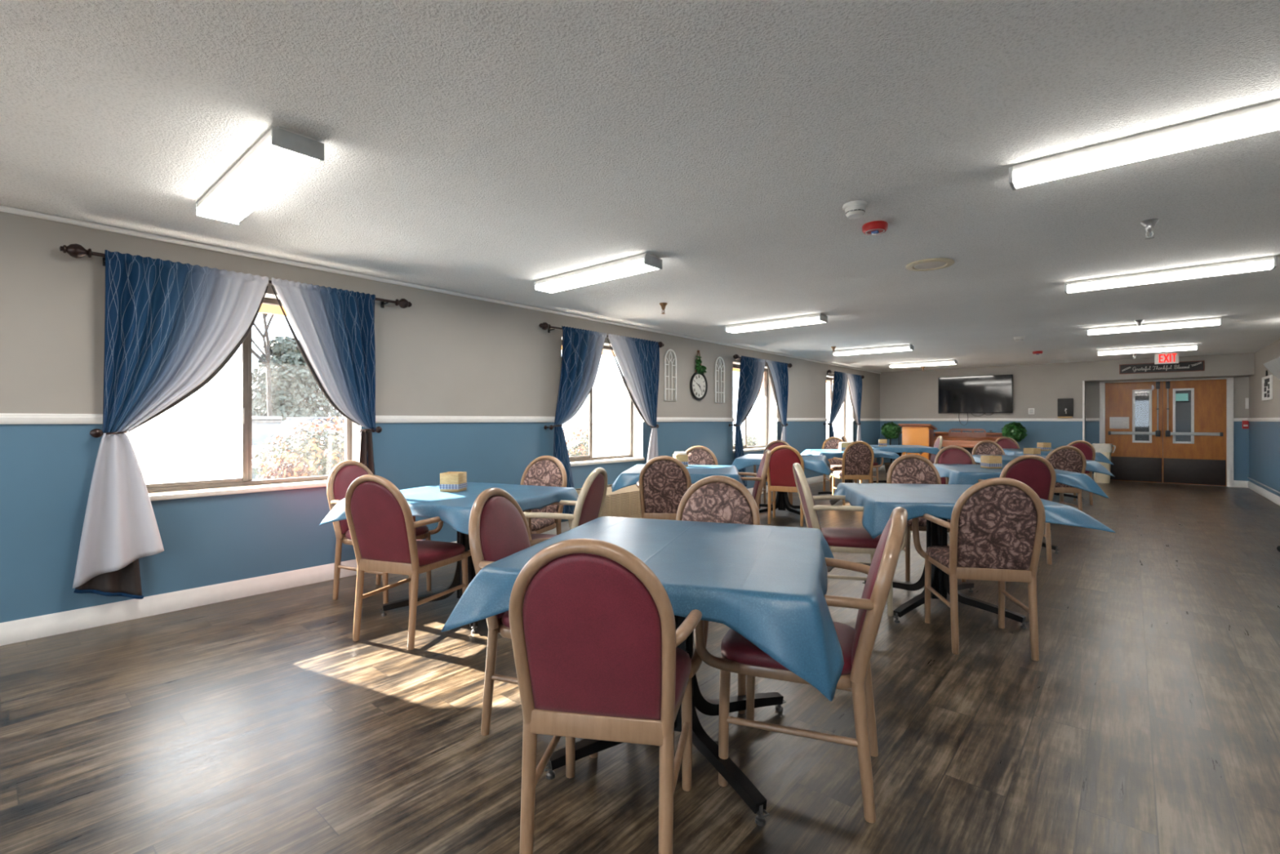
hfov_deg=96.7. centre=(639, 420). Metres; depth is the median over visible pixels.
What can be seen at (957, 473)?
tablecloth
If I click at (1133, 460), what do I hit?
door
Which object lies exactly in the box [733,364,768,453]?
window
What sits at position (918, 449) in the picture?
tablecloth
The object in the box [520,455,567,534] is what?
dining chair
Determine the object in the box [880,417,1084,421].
trim
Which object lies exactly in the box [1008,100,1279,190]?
ceiling light
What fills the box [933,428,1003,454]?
piano
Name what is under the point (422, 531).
seat cushion
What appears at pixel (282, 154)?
ceiling light
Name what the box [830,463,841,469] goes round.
seat cushion
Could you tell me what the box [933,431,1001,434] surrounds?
shelf
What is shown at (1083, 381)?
trim
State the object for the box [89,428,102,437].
curtain holdback
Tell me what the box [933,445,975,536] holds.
dining chair
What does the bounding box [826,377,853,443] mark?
window
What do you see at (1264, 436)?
wall
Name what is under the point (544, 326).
curtain rod
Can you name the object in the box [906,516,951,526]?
seat cushion
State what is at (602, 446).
bush
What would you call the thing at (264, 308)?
roof fascia
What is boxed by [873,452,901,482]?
dining table
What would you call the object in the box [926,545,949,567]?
seat cushion
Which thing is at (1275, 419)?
trim
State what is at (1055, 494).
dining table
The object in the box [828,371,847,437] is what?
curtain
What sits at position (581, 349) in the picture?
drape
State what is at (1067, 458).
dining chair
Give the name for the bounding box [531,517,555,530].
seat cushion
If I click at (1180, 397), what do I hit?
paper notice
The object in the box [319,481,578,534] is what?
tablecloth
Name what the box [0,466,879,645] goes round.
baseboard
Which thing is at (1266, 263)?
ceiling light
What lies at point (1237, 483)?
baseboard
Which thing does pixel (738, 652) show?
seat cushion
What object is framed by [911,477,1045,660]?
dining chair
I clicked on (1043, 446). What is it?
napkin holder
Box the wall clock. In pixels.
[689,350,707,400]
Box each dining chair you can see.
[326,460,443,604]
[344,474,471,649]
[468,487,598,757]
[508,537,708,853]
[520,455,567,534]
[523,467,607,539]
[635,455,692,519]
[675,475,759,713]
[684,445,718,484]
[693,506,907,822]
[737,449,770,516]
[753,440,792,508]
[766,444,804,526]
[792,462,907,616]
[822,436,857,494]
[827,440,874,505]
[841,435,883,483]
[886,453,966,582]
[901,435,942,463]
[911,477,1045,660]
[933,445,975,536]
[971,440,1004,464]
[977,454,1056,564]
[995,436,1020,448]
[1044,445,1086,527]
[1062,440,1095,505]
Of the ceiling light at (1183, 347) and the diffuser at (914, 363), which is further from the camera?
the diffuser at (914, 363)
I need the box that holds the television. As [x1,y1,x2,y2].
[937,373,1013,425]
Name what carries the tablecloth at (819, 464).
on the dining table at (782, 502)
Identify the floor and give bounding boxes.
[0,465,1279,853]
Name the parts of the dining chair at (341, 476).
armrest, leg, frame, leg, seat frame, leg, leg, armrest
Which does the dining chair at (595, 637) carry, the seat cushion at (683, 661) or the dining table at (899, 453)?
the seat cushion at (683, 661)
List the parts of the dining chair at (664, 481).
seat frame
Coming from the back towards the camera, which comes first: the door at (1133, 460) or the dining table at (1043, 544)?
the door at (1133, 460)
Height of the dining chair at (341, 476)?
0.956 m
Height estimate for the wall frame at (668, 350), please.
0.705 m
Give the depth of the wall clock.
8.21 m
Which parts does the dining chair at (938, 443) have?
frame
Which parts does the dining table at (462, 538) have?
leg, leg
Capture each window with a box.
[145,297,351,501]
[561,339,644,466]
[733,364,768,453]
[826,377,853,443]
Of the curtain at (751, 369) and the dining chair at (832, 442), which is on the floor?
the dining chair at (832, 442)
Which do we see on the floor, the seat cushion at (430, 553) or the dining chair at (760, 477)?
the dining chair at (760, 477)
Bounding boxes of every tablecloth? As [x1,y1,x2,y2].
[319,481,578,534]
[440,515,844,701]
[611,464,744,492]
[731,453,831,475]
[800,448,899,459]
[829,482,1115,538]
[870,444,939,454]
[933,463,1109,498]
[971,454,1115,476]
[1002,448,1113,464]
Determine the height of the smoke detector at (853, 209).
0.068 m
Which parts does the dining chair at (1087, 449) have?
frame, leg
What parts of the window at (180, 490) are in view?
sill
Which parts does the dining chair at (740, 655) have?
leg, leg, armrest, seat frame, armrest, leg, leg, frame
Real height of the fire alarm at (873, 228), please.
0.054 m
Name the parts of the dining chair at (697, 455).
frame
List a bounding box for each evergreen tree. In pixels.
[128,412,179,444]
[224,335,344,421]
[594,376,626,433]
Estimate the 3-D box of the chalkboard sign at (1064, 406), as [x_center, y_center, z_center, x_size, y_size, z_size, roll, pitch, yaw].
[8.793,-0.245,11.761,0.260,0.400,0.099,0,0,41]
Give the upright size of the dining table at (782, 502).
0.757 m
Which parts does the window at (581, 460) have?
sill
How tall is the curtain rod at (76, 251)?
0.087 m
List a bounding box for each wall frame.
[664,349,676,400]
[715,356,724,403]
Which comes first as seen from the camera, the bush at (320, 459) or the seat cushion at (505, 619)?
the seat cushion at (505, 619)
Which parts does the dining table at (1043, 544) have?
leg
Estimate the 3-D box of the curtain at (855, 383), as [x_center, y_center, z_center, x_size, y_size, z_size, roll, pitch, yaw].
[4.776,-0.007,12.624,0.104,2.014,0.837,0,0,37]
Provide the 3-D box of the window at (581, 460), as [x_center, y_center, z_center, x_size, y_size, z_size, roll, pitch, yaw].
[-0.488,-0.203,6.857,0.265,1.435,1.380,0,0,41]
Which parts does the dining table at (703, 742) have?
leg, leg, leg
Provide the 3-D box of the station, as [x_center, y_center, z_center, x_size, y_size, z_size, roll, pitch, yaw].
[11.190,0.085,10.513,0.080,0.150,0.062,0,0,41]
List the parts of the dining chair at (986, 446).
frame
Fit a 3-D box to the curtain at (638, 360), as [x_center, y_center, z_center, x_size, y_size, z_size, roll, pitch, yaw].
[-0.061,-0.007,7.010,0.104,2.014,0.938,0,0,38]
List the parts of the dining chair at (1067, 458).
leg, frame, seat frame, leg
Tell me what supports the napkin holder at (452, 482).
on the tablecloth at (454, 508)
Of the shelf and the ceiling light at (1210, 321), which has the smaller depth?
the ceiling light at (1210, 321)
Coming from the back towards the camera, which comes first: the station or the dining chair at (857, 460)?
the station
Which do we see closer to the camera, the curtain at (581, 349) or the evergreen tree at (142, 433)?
the curtain at (581, 349)
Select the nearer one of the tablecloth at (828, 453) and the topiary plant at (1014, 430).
the tablecloth at (828, 453)
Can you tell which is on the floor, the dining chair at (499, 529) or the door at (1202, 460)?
the dining chair at (499, 529)
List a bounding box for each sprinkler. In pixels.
[659,302,667,314]
[1134,319,1143,328]
[1140,218,1159,239]
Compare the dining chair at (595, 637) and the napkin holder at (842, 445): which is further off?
the napkin holder at (842, 445)
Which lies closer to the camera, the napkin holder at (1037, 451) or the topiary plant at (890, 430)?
the napkin holder at (1037, 451)
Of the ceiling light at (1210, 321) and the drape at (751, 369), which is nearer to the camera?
the ceiling light at (1210, 321)
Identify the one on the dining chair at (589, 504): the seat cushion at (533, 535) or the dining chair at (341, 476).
the seat cushion at (533, 535)
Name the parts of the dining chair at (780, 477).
leg, leg, seat frame, frame, leg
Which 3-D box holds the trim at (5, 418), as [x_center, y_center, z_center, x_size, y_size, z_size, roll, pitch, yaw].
[-0.292,-0.007,6.919,0.022,0.061,19.300,0,0,41]
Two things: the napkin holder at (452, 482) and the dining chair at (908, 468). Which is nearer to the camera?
the napkin holder at (452, 482)
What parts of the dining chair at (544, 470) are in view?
armrest, seat frame, leg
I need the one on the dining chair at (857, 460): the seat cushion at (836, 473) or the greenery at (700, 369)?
the seat cushion at (836, 473)
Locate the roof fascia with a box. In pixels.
[258,303,833,383]
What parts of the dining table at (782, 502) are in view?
leg, leg, leg, leg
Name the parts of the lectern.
panel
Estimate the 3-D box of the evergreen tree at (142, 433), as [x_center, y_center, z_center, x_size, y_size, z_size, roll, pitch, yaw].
[-21.042,-0.770,21.516,6.183,4.339,6.250,0,0,1]
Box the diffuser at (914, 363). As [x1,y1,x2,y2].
[889,361,954,368]
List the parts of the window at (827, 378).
frame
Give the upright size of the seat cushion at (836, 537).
0.065 m
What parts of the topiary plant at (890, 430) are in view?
pot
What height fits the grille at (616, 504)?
0.280 m
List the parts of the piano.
knee panel, key lid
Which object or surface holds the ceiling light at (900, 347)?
attached to the ceiling
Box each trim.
[0,204,880,373]
[0,413,880,424]
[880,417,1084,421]
[1082,380,1084,440]
[1247,417,1279,422]
[1247,476,1279,493]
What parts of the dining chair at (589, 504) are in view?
armrest, armrest, frame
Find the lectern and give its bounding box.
[898,423,937,460]
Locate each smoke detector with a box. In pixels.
[842,200,867,218]
[1013,336,1024,342]
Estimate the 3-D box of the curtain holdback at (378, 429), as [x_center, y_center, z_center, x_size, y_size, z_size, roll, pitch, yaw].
[-2.166,0.078,4.673,0.116,0.054,0.053,0,0,41]
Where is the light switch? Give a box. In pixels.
[1244,397,1248,408]
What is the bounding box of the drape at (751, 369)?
[735,355,764,425]
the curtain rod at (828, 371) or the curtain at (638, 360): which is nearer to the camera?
the curtain at (638, 360)
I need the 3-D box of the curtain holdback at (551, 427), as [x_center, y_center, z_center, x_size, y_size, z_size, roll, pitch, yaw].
[-0.971,0.078,6.059,0.116,0.054,0.053,0,0,41]
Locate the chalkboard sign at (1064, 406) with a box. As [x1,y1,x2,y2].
[1057,398,1073,417]
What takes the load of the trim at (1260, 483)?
attached to the wall at (1264, 436)
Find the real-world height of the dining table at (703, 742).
0.757 m
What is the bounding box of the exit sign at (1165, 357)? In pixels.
[1154,351,1178,364]
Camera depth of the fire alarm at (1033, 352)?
9.81 m
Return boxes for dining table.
[379,530,477,633]
[544,614,786,826]
[759,491,804,515]
[817,479,853,495]
[862,517,1029,628]
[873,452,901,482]
[946,531,1060,553]
[1053,493,1084,501]
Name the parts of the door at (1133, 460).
kick plate, vision frame, latch rod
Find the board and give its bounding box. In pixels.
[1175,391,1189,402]
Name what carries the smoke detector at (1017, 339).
attached to the ceiling
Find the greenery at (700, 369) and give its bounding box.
[694,355,706,373]
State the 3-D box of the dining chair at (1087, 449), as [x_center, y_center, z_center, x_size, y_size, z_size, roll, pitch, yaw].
[6.503,0.772,8.630,0.574,0.956,0.668,0,0,11]
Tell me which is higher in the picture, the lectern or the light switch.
the light switch
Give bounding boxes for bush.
[252,416,344,479]
[563,422,626,457]
[733,434,757,446]
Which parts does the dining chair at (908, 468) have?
leg, frame, seat frame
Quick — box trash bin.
[1092,443,1115,483]
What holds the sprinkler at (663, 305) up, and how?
attached to the ceiling
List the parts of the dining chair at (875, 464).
leg, armrest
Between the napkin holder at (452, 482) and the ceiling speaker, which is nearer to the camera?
the napkin holder at (452, 482)
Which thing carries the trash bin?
on the floor
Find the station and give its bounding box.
[1242,420,1248,428]
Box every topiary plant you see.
[880,421,901,473]
[1001,422,1027,442]
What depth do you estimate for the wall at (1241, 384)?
10.61 m
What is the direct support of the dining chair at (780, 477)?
on the floor
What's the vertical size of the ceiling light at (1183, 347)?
0.085 m
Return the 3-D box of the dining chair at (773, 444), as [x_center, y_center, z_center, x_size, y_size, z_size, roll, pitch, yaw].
[1.951,0.772,8.140,0.574,0.956,0.668,0,0,20]
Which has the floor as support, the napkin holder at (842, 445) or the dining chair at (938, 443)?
the dining chair at (938, 443)
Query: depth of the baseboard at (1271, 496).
9.18 m
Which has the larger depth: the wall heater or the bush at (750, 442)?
the bush at (750, 442)
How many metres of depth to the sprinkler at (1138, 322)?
6.76 m
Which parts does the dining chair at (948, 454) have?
armrest, frame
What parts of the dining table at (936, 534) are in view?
leg, leg, leg, leg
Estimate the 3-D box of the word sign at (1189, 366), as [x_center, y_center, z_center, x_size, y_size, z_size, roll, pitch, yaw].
[9.918,-1.000,10.841,1.195,0.190,0.024,0,0,41]
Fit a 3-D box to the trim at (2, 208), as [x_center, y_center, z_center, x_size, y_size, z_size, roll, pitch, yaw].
[-0.289,-1.174,6.917,0.030,0.032,19.300,0,0,41]
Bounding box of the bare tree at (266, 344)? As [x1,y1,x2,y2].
[252,312,274,416]
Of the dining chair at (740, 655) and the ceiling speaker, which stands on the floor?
the dining chair at (740, 655)
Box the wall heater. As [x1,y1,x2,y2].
[568,484,641,527]
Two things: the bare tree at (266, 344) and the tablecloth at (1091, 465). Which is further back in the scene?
the bare tree at (266, 344)
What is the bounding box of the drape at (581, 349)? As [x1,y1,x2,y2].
[554,325,606,425]
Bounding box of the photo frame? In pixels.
[1262,374,1272,400]
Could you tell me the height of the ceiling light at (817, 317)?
0.085 m
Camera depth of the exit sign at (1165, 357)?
9.94 m
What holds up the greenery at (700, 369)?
on the wall clock
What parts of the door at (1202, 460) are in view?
latch rod, vision frame, kick plate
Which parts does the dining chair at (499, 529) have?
armrest, leg, frame, seat frame, armrest, leg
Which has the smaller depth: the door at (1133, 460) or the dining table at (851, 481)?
the dining table at (851, 481)
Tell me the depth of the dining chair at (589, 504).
3.46 m
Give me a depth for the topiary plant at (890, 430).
13.29 m
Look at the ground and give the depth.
31.90 m
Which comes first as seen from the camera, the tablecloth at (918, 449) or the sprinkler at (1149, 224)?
the sprinkler at (1149, 224)
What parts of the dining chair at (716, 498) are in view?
frame, leg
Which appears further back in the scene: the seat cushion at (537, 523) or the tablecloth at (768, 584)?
the seat cushion at (537, 523)
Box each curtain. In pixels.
[72,249,268,599]
[271,277,375,475]
[552,325,606,514]
[607,333,659,462]
[734,355,764,486]
[765,360,788,442]
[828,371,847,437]
[847,373,862,440]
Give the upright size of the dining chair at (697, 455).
0.956 m
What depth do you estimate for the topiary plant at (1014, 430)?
11.88 m
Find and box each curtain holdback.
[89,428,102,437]
[371,426,382,432]
[543,424,553,430]
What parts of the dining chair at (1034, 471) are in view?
frame, leg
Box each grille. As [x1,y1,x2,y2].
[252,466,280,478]
[601,491,640,517]
[913,261,946,269]
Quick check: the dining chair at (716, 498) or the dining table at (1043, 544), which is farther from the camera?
the dining table at (1043, 544)
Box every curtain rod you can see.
[59,243,411,308]
[538,322,663,347]
[733,354,792,368]
[826,369,864,378]
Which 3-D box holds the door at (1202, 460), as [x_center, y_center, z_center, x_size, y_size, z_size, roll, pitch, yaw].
[10.676,0.237,10.963,0.879,2.010,0.119,0,0,41]
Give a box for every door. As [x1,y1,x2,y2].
[1105,381,1162,482]
[1163,378,1226,486]
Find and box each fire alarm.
[862,220,888,235]
[1032,351,1042,354]
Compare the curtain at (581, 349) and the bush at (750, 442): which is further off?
the bush at (750, 442)
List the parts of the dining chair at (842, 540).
frame, armrest, seat frame, armrest, leg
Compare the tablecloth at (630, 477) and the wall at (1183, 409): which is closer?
the tablecloth at (630, 477)
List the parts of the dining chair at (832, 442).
leg, leg, frame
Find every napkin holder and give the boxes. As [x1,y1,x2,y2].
[439,471,466,492]
[672,451,688,466]
[838,441,849,450]
[878,439,887,446]
[980,455,1002,468]
[1022,448,1040,456]
[1036,442,1051,450]
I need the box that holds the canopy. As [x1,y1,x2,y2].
[1263,356,1279,380]
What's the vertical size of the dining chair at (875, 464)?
0.956 m
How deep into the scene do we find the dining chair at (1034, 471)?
4.91 m
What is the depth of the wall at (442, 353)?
4.25 m
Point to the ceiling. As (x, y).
(488, 148)
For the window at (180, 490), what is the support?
in the wall at (442, 353)
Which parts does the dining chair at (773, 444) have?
armrest, leg, frame, leg, leg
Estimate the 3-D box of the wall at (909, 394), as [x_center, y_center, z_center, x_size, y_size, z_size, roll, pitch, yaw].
[8.625,0.030,12.370,6.410,2.440,0.600,0,0,41]
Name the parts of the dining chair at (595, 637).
leg, leg, frame, seat frame, leg, leg, armrest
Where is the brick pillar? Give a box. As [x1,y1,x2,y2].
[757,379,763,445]
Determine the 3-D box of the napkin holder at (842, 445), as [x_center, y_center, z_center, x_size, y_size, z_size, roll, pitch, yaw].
[3.251,0.418,9.054,0.135,0.136,0.135,0,0,1]
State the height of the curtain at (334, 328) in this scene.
2.064 m
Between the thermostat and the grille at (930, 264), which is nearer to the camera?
the grille at (930, 264)
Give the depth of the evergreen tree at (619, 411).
38.46 m
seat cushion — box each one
[345,524,428,539]
[416,539,465,566]
[502,610,510,628]
[530,533,557,539]
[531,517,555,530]
[675,646,691,707]
[720,621,854,675]
[821,527,881,548]
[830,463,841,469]
[833,470,841,476]
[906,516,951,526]
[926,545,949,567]
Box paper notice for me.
[1109,417,1128,428]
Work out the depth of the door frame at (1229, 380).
10.67 m
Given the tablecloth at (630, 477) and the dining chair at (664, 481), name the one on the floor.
the dining chair at (664, 481)
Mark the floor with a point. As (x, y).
(1146, 720)
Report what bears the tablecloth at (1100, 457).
on the dining table at (1055, 494)
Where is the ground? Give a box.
[130,428,840,483]
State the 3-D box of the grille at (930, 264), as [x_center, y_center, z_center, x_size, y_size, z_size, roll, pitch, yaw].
[2.210,-1.181,4.340,0.224,0.005,0.224,0,0,41]
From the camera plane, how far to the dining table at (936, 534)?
3.77 m
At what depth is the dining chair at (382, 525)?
3.15 m
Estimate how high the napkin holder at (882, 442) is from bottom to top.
0.125 m
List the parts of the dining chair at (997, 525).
leg, armrest, leg, seat frame, frame, leg, leg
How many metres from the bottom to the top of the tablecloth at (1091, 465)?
0.188 m
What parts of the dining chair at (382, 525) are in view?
leg, frame, leg, seat frame, leg, armrest, armrest, leg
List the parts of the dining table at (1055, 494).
leg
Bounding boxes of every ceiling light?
[195,125,324,225]
[533,253,662,293]
[724,313,827,333]
[832,343,913,355]
[888,359,957,368]
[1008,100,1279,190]
[1064,255,1277,293]
[1086,316,1222,335]
[1097,343,1198,355]
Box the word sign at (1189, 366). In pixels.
[1119,360,1204,373]
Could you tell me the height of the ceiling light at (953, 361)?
0.085 m
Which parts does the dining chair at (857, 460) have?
leg, armrest, leg, seat frame, frame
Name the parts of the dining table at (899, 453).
leg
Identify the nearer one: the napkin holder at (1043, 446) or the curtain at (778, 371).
the napkin holder at (1043, 446)
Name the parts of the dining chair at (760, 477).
armrest, armrest, frame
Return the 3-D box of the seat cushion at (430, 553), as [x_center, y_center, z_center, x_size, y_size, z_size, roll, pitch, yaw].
[-1.346,0.789,3.423,0.450,0.065,0.460,0,0,19]
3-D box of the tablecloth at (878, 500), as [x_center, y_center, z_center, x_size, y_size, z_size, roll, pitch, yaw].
[2.030,0.594,3.792,1.285,0.214,1.286,0,0,8]
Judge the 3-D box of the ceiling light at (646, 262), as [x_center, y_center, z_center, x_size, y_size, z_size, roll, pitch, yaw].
[-0.369,-1.147,4.503,1.240,0.085,0.196,0,0,41]
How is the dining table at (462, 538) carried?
on the floor
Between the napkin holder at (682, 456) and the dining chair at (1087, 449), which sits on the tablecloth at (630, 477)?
the napkin holder at (682, 456)
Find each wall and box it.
[0,211,879,622]
[880,352,1254,465]
[1085,377,1248,480]
[1134,381,1191,465]
[1248,338,1279,496]
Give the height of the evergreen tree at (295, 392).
4.996 m
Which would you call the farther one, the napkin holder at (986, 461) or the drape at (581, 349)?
the drape at (581, 349)
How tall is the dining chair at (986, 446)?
0.956 m
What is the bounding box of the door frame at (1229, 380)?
[1085,377,1248,487]
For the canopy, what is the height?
0.480 m
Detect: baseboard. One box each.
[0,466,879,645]
[880,465,1248,487]
[1248,480,1279,505]
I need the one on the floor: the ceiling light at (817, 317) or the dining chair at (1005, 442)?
the dining chair at (1005, 442)
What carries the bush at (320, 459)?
on the planting bed
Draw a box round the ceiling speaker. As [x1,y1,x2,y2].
[905,257,955,271]
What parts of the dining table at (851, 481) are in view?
leg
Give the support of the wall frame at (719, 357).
attached to the wall at (442, 353)
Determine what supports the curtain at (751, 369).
hanging from the curtain rod at (735, 357)
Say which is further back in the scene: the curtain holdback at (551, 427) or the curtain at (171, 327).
the curtain holdback at (551, 427)
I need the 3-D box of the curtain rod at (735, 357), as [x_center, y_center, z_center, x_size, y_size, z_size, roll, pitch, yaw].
[2.079,-0.983,9.575,0.140,0.087,1.988,0,0,41]
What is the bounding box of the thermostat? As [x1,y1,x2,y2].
[1028,408,1034,413]
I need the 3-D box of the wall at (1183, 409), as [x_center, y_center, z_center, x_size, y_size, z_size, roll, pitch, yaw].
[12.307,0.030,13.585,3.300,2.440,5.950,0,0,41]
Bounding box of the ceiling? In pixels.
[0,0,1279,372]
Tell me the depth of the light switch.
10.52 m
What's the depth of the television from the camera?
12.79 m
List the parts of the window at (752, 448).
sill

